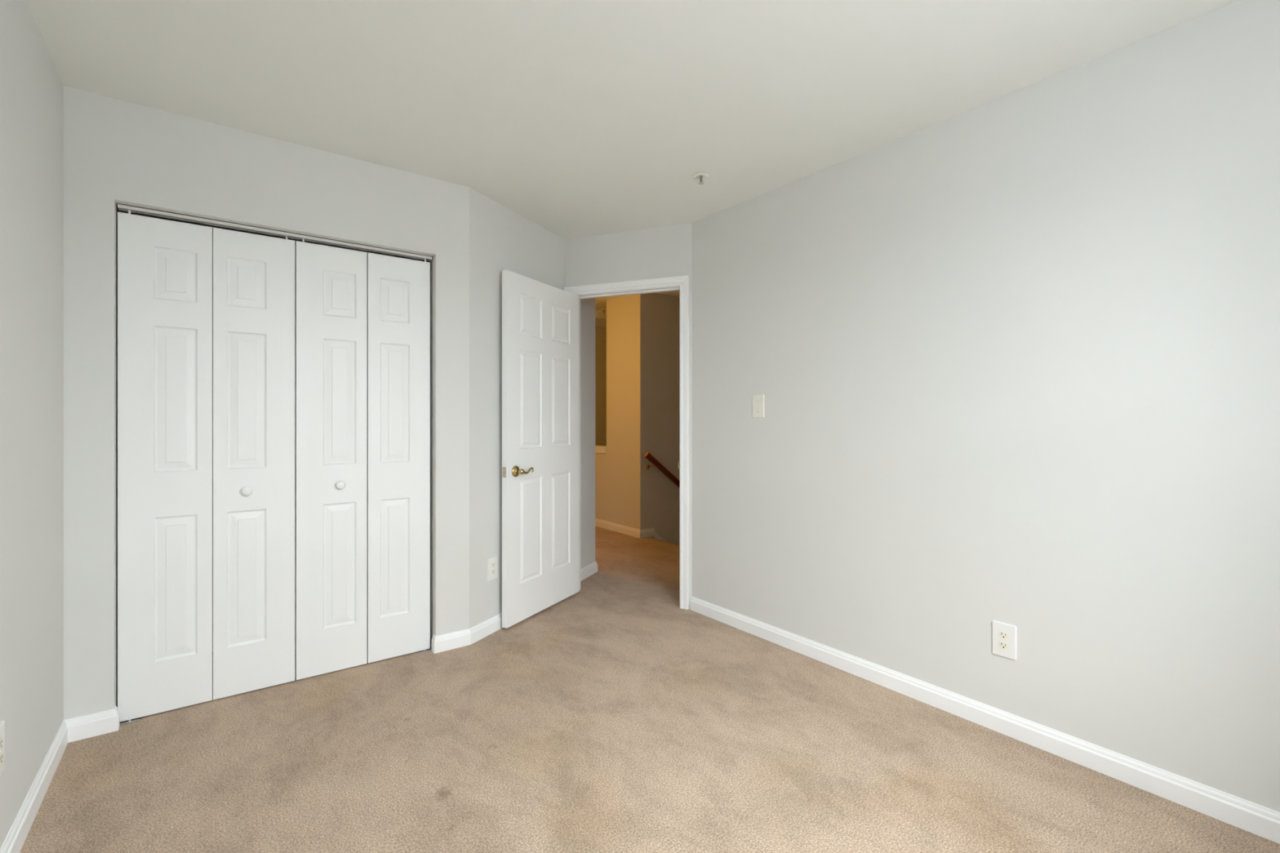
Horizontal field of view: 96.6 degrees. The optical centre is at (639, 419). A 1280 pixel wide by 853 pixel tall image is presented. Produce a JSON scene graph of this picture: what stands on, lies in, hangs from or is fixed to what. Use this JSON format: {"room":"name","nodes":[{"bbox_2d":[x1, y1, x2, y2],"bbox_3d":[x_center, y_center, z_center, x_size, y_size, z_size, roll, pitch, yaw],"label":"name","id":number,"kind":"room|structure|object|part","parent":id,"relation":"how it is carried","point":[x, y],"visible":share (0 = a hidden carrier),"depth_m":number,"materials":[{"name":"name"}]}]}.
{"room":"empty bedroom","nodes":[
{"label":"empty bedroom","id":0,"kind":"room"},
{"bbox_2d":[0,0,63,848],"bbox_3d":[-1.132,-0.089,0.668,0.130,2.580,3.530,0,0,-37],"label":"wall","id":1,"kind":"structure","parent":0,"point":[32,87],"depth_m":1.72,"materials":[{"name":"white paint"}]},
{"bbox_2d":[0,720,4,775],"bbox_3d":[-1.641,0.852,1.459,0.008,0.129,0.082,0,0,-37],"label":"wall outlet","id":2,"kind":"object","parent":1,"relation":"attached to","point":[2,722],"visible":1,"depth_m":1.47,"materials":[{"name":"white plastic"}]},
{"bbox_2d":[0,751,3,765],"bbox_3d":[-1.639,0.872,1.461,0.004,0.026,0.034,0,0,-37],"label":"receptacle","id":3,"kind":"object","parent":2,"relation":"attached to","point":[1,753],"depth_m":1.47,"materials":[{"name":"white plastic"}]},
{"bbox_2d":[0,737,3,750],"bbox_3d":[-1.639,0.833,1.461,0.004,0.026,0.034,0,0,-37],"label":"receptacle","id":4,"kind":"object","parent":2,"relation":"attached to","point":[1,738],"depth_m":1.47,"materials":[{"name":"white plastic"}]},
{"bbox_2d":[0,720,67,852],"bbox_3d":[-1.113,1.160,0.763,0.014,0.083,3.400,0,0,-37],"label":"baseboard","id":5,"kind":"structure","parent":1,"relation":"attached to","point":[14,842],"depth_m":1.74,"materials":[{"name":"white paint"}]},
{"bbox_2d":[63,85,469,719],"bbox_3d":[-1.613,-0.089,2.587,1.670,2.580,0.115,0,0,-37],"label":"wall","id":6,"kind":"structure","parent":0,"point":[116,151],"depth_m":2.31,"materials":[{"name":"white paint"}]},
{"bbox_2d":[64,705,119,742],"bbox_3d":[-2.086,1.160,2.169,0.152,0.083,0.044,0,0,-37],"label":"baseboard","id":7,"kind":"structure","parent":6,"relation":"attached to","point":[88,726],"depth_m":2.16,"materials":[{"name":"white paint"}]},
{"bbox_2d":[117,203,431,261],"bbox_3d":[-1.581,-0.840,2.622,1.214,0.018,0.040,0,0,-37],"label":"closet track","id":8,"kind":"object","parent":6,"relation":"attached to","point":[122,207],"visible":1,"depth_m":2.54,"materials":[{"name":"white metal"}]},
{"bbox_2d":[117,209,294,722],"bbox_3d":[-1.816,0.181,2.423,0.600,2.029,0.066,0,0,-37],"label":"bifold door","id":9,"kind":"structure","parent":8,"relation":"hanging from","point":[165,266],"depth_m":2.40,"materials":[{"name":"white paint"}]},
{"bbox_3d":[-1.947,0.190,2.346,0.298,2.011,0.032,0,0,-37],"label":"door","id":10,"kind":"part","parent":9,"relation":"part of","materials":[{"name":"white paint"}]},
{"bbox_3d":[-1.711,0.312,2.482,0.040,0.040,0.034,0,0,-37],"label":"knob","id":11,"kind":"part","parent":9,"relation":"part of","materials":[{"name":"white paint"}]},
{"bbox_3d":[-1.706,0.190,2.527,0.300,2.011,0.032,0,0,-37],"label":"door","id":12,"kind":"part","parent":9,"relation":"part of","materials":[{"name":"white paint"}]},
{"bbox_2d":[295,238,430,679],"bbox_3d":[-1.333,0.181,2.787,0.600,2.029,0.066,0,0,-37],"label":"bifold door","id":13,"kind":"structure","parent":8,"relation":"hanging from","point":[362,319],"depth_m":2.76,"materials":[{"name":"white paint"}]},
{"bbox_3d":[-1.464,0.190,2.710,0.298,2.011,0.032,0,0,-37],"label":"door","id":14,"kind":"part","parent":13,"relation":"part of","materials":[{"name":"white paint"}]},
{"bbox_3d":[-1.419,0.312,2.702,0.040,0.040,0.034,0,0,-37],"label":"knob","id":15,"kind":"part","parent":13,"relation":"part of","materials":[{"name":"white paint"}]},
{"bbox_3d":[-1.222,0.190,2.892,0.298,2.011,0.032,0,0,-37],"label":"door","id":16,"kind":"part","parent":13,"relation":"part of","materials":[{"name":"white paint"}]},
{"bbox_2d":[431,628,471,653],"bbox_3d":[-0.991,1.160,2.994,0.193,0.083,0.044,0,0,-37],"label":"baseboard","id":17,"kind":"structure","parent":6,"relation":"attached to","point":[457,639],"depth_m":2.97,"materials":[{"name":"white paint"}]},
{"bbox_2d":[117,208,429,651],"bbox_3d":[-1.822,-0.089,2.931,1.750,2.580,0.685,0,0,-37],"label":"wall","id":18,"kind":"structure","parent":0,"point":[295,240],"depth_m":3.04,"materials":[{"name":"white paint"}]},
{"bbox_2d":[469,187,564,628],"bbox_3d":[-0.766,-0.089,3.510,0.115,2.580,0.971,0,0,24],"label":"wall","id":19,"kind":"structure","parent":0,"point":[500,238],"depth_m":3.19,"materials":[{"name":"white paint"}]},
{"bbox_2d":[469,612,502,644],"bbox_3d":[-0.708,1.160,3.482,0.014,0.083,0.974,0,0,24],"label":"baseboard","id":20,"kind":"structure","parent":19,"relation":"attached to","point":[494,624],"depth_m":3.15,"materials":[{"name":"white paint"}]},
{"bbox_2d":[487,555,497,581],"bbox_3d":[-0.830,0.843,3.216,0.008,0.129,0.082,0,0,24],"label":"wall outlet","id":21,"kind":"object","parent":19,"relation":"attached to","point":[492,562],"visible":1,"depth_m":3.21,"materials":[{"name":"white plastic"}]},
{"bbox_2d":[580,297,595,568],"bbox_3d":[-0.492,-0.089,4.286,0.120,2.580,0.470,0,0,21],"label":"wall","id":22,"kind":"structure","parent":0,"point":[587,305],"depth_m":4.35,"materials":[{"name":"white paint"}]},
{"bbox_2d":[580,561,597,581],"bbox_3d":[-0.481,1.160,4.297,0.134,0.083,0.469,0,0,21],"label":"baseboard","id":23,"kind":"structure","parent":22,"relation":"attached to","point":[589,570],"depth_m":4.35,"materials":[{"name":"white paint"}]},
{"bbox_2d":[595,328,606,445],"bbox_3d":[0.380,1.361,8.348,3.475,5.480,0.120,0,0,-37],"label":"wall","id":24,"kind":"structure","parent":0,"point":[600,333],"depth_m":7.59,"materials":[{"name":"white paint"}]},
{"bbox_2d":[595,293,649,537],"bbox_3d":[-0.966,1.361,7.146,0.120,5.480,3.380,0,0,-37],"label":"wall","id":25,"kind":"structure","parent":0,"point":[622,477],"depth_m":5.94,"materials":[{"name":"yellow paint"}]},
{"bbox_2d":[595,444,606,453],"bbox_3d":[-0.733,0.340,6.833,0.165,0.072,1.362,0,0,-37],"label":"sill","id":26,"kind":"structure","parent":25,"relation":"attached to","point":[598,449],"depth_m":6.33,"materials":[{"name":"white paint"}]},
{"bbox_2d":[595,518,639,537],"bbox_3d":[-1.015,1.160,7.101,0.014,0.083,3.394,0,0,-37],"label":"baseboard","id":27,"kind":"structure","parent":25,"relation":"attached to","point":[622,529],"depth_m":6.05,"materials":[{"name":"white paint"}]},
{"bbox_2d":[564,222,692,608],"bbox_3d":[-0.043,-0.089,3.806,1.071,2.580,0.115,0,0,21],"label":"wall","id":28,"kind":"structure","parent":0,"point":[664,251],"depth_m":3.73,"materials":[{"name":"white paint"}]},
{"bbox_2d":[564,275,688,609],"bbox_3d":[-0.083,0.146,3.822,0.889,2.110,0.148,0,0,21],"label":"door frame","id":29,"kind":"structure","parent":28,"relation":"attached to","point":[681,283],"depth_m":3.61,"materials":[{"name":"white paint"}]},
{"bbox_2d":[502,269,578,628],"bbox_3d":[-0.579,0.169,3.562,0.096,2.028,0.782,0,0,25],"label":"door","id":30,"kind":"structure","parent":29,"relation":"attached to","point":[540,320],"depth_m":3.49,"materials":[{"name":"white paint"}]},
{"bbox_3d":[-0.769,0.301,3.230,0.025,0.060,0.002,0,0,26],"label":"latch plate","id":31,"kind":"part","parent":30,"relation":"part of","materials":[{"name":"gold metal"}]},
{"bbox_3d":[-0.712,0.301,3.287,0.016,0.066,0.066,0,0,26],"label":"handle","id":32,"kind":"part","parent":30,"relation":"part of","materials":[{"name":"gold metal"}]},
{"bbox_3d":[-0.666,0.300,3.317,0.046,0.036,0.126,0,0,26],"label":"lever","id":33,"kind":"part","parent":30,"relation":"part of","materials":[{"name":"gold metal"}]},
{"bbox_2d":[26,0,1237,239],"bbox_3d":[-0.114,-1.254,1.806,2.964,0.030,3.964,0,0,-37],"label":"ceiling","id":34,"kind":"structure","parent":0,"point":[579,118],"depth_m":2.04,"materials":[{"name":"white paint"}]},
{"bbox_2d":[693,173,709,184],"bbox_3d":[0.310,-1.218,2.896,0.081,0.042,0.081,0,0,-37],"label":"sprinkler","id":35,"kind":"object","parent":34,"relation":"attached to","point":[699,176],"visible":1,"depth_m":2.89,"materials":[{"name":"white metal"}]},
{"bbox_2d":[595,290,679,311],"bbox_3d":[0.065,-1.349,6.502,6.400,0.100,5.850,0,0,-37],"label":"ceiling","id":36,"kind":"structure","parent":0,"point":[601,302],"depth_m":6.13,"materials":[{"name":"white paint"}]},
{"bbox_2d":[595,310,606,328],"bbox_3d":[0.589,-1.254,8.029,3.425,0.090,0.660,0,0,-37],"label":"soffit","id":37,"kind":"structure","parent":36,"relation":"attached to","point":[600,317],"depth_m":6.92,"materials":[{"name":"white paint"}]},
{"bbox_2d":[19,525,1279,852],"bbox_3d":[0.343,2.651,4.927,7.850,2.900,8.700,0,0,-37],"label":"floor","id":38,"kind":"structure","parent":0,"point":[614,717],"depth_m":1.96,"materials":[{"name":"beige carpet"}]},
{"bbox_2d":[120,717,141,724],"bbox_3d":[-2.032,1.184,2.266,0.075,0.035,0.036,0,0,-37],"label":"bracket","id":39,"kind":"object","parent":38,"relation":"on","point":[138,718],"visible":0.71,"depth_m":2.26,"materials":[{"name":"silver metal"}]},
{"bbox_2d":[417,647,431,653],"bbox_3d":[-1.115,1.184,2.957,0.075,0.035,0.036,0,0,-37],"label":"bracket","id":40,"kind":"object","parent":38,"relation":"on","point":[427,650],"visible":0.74,"depth_m":2.95,"materials":[{"name":"silver metal"}]},
{"bbox_2d":[649,293,679,546],"bbox_3d":[1.451,1.361,6.926,3.475,5.480,0.120,0,0,-37],"label":"wall","id":41,"kind":"structure","parent":0,"point":[664,310],"depth_m":5.95,"materials":[{"name":"white paint"}]},
{"bbox_2d":[640,528,654,537],"bbox_3d":[0.072,1.160,5.803,0.189,0.083,0.014,0,0,-37],"label":"baseboard","id":42,"kind":"structure","parent":41,"relation":"attached to","point":[649,532],"depth_m":5.80,"materials":[{"name":"white paint"}]},
{"bbox_2d":[653,533,667,542],"bbox_3d":[1.344,2.484,6.764,3.000,2.635,0.014,0,0,-37],"label":"skirt board","id":43,"kind":"object","parent":41,"relation":"attached to","point":[656,536],"visible":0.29,"depth_m":5.89,"materials":[{"name":"white paint"}]},
{"bbox_2d":[644,452,679,488],"bbox_3d":[1.070,1.318,6.508,2.587,1.976,0.089,0,0,-37],"label":"handrail","id":44,"kind":"object","parent":41,"relation":"attached to","point":[647,455],"visible":0.36,"depth_m":5.82,"materials":[{"name":"red wood"}]},
{"bbox_2d":[692,0,1279,812],"bbox_3d":[1.327,-0.089,2.368,0.115,2.580,3.288,0,0,-37],"label":"wall","id":45,"kind":"structure","parent":0,"point":[1014,357],"depth_m":2.10,"materials":[{"name":"white paint"}]},
{"bbox_2d":[752,394,764,417],"bbox_3d":[0.650,-0.071,3.155,0.019,0.128,0.083,0,0,-37],"label":"light switch","id":46,"kind":"object","parent":45,"relation":"attached to","point":[757,400],"visible":1,"depth_m":3.15,"materials":[{"name":"white plastic"}]},
{"bbox_2d":[690,595,1279,844],"bbox_3d":[1.254,1.160,2.357,0.014,0.083,3.098,0,0,-37],"label":"baseboard","id":47,"kind":"structure","parent":45,"relation":"attached to","point":[1260,820],"depth_m":2.08,"materials":[{"name":"white paint"}]},
{"bbox_2d":[992,620,1016,660],"bbox_3d":[1.392,0.846,2.179,0.008,0.129,0.082,0,0,-37],"label":"wall outlet","id":48,"kind":"object","parent":45,"relation":"attached to","point":[1004,635],"visible":1,"depth_m":2.17,"materials":[{"name":"white plastic"}]},
{"bbox_2d":[998,641,1008,649],"bbox_3d":[1.390,0.865,2.178,0.004,0.026,0.034,0,0,-37],"label":"receptacle","id":49,"kind":"object","parent":48,"relation":"attached to","point":[1002,645],"depth_m":2.18,"materials":[{"name":"white plastic"}]},
{"bbox_2d":[998,631,1008,639],"bbox_3d":[1.390,0.826,2.178,0.004,0.026,0.034,0,0,-37],"label":"receptacle","id":50,"kind":"object","parent":48,"relation":"attached to","point":[1002,635],"depth_m":2.18,"materials":[{"name":"white plastic"}]}
]}

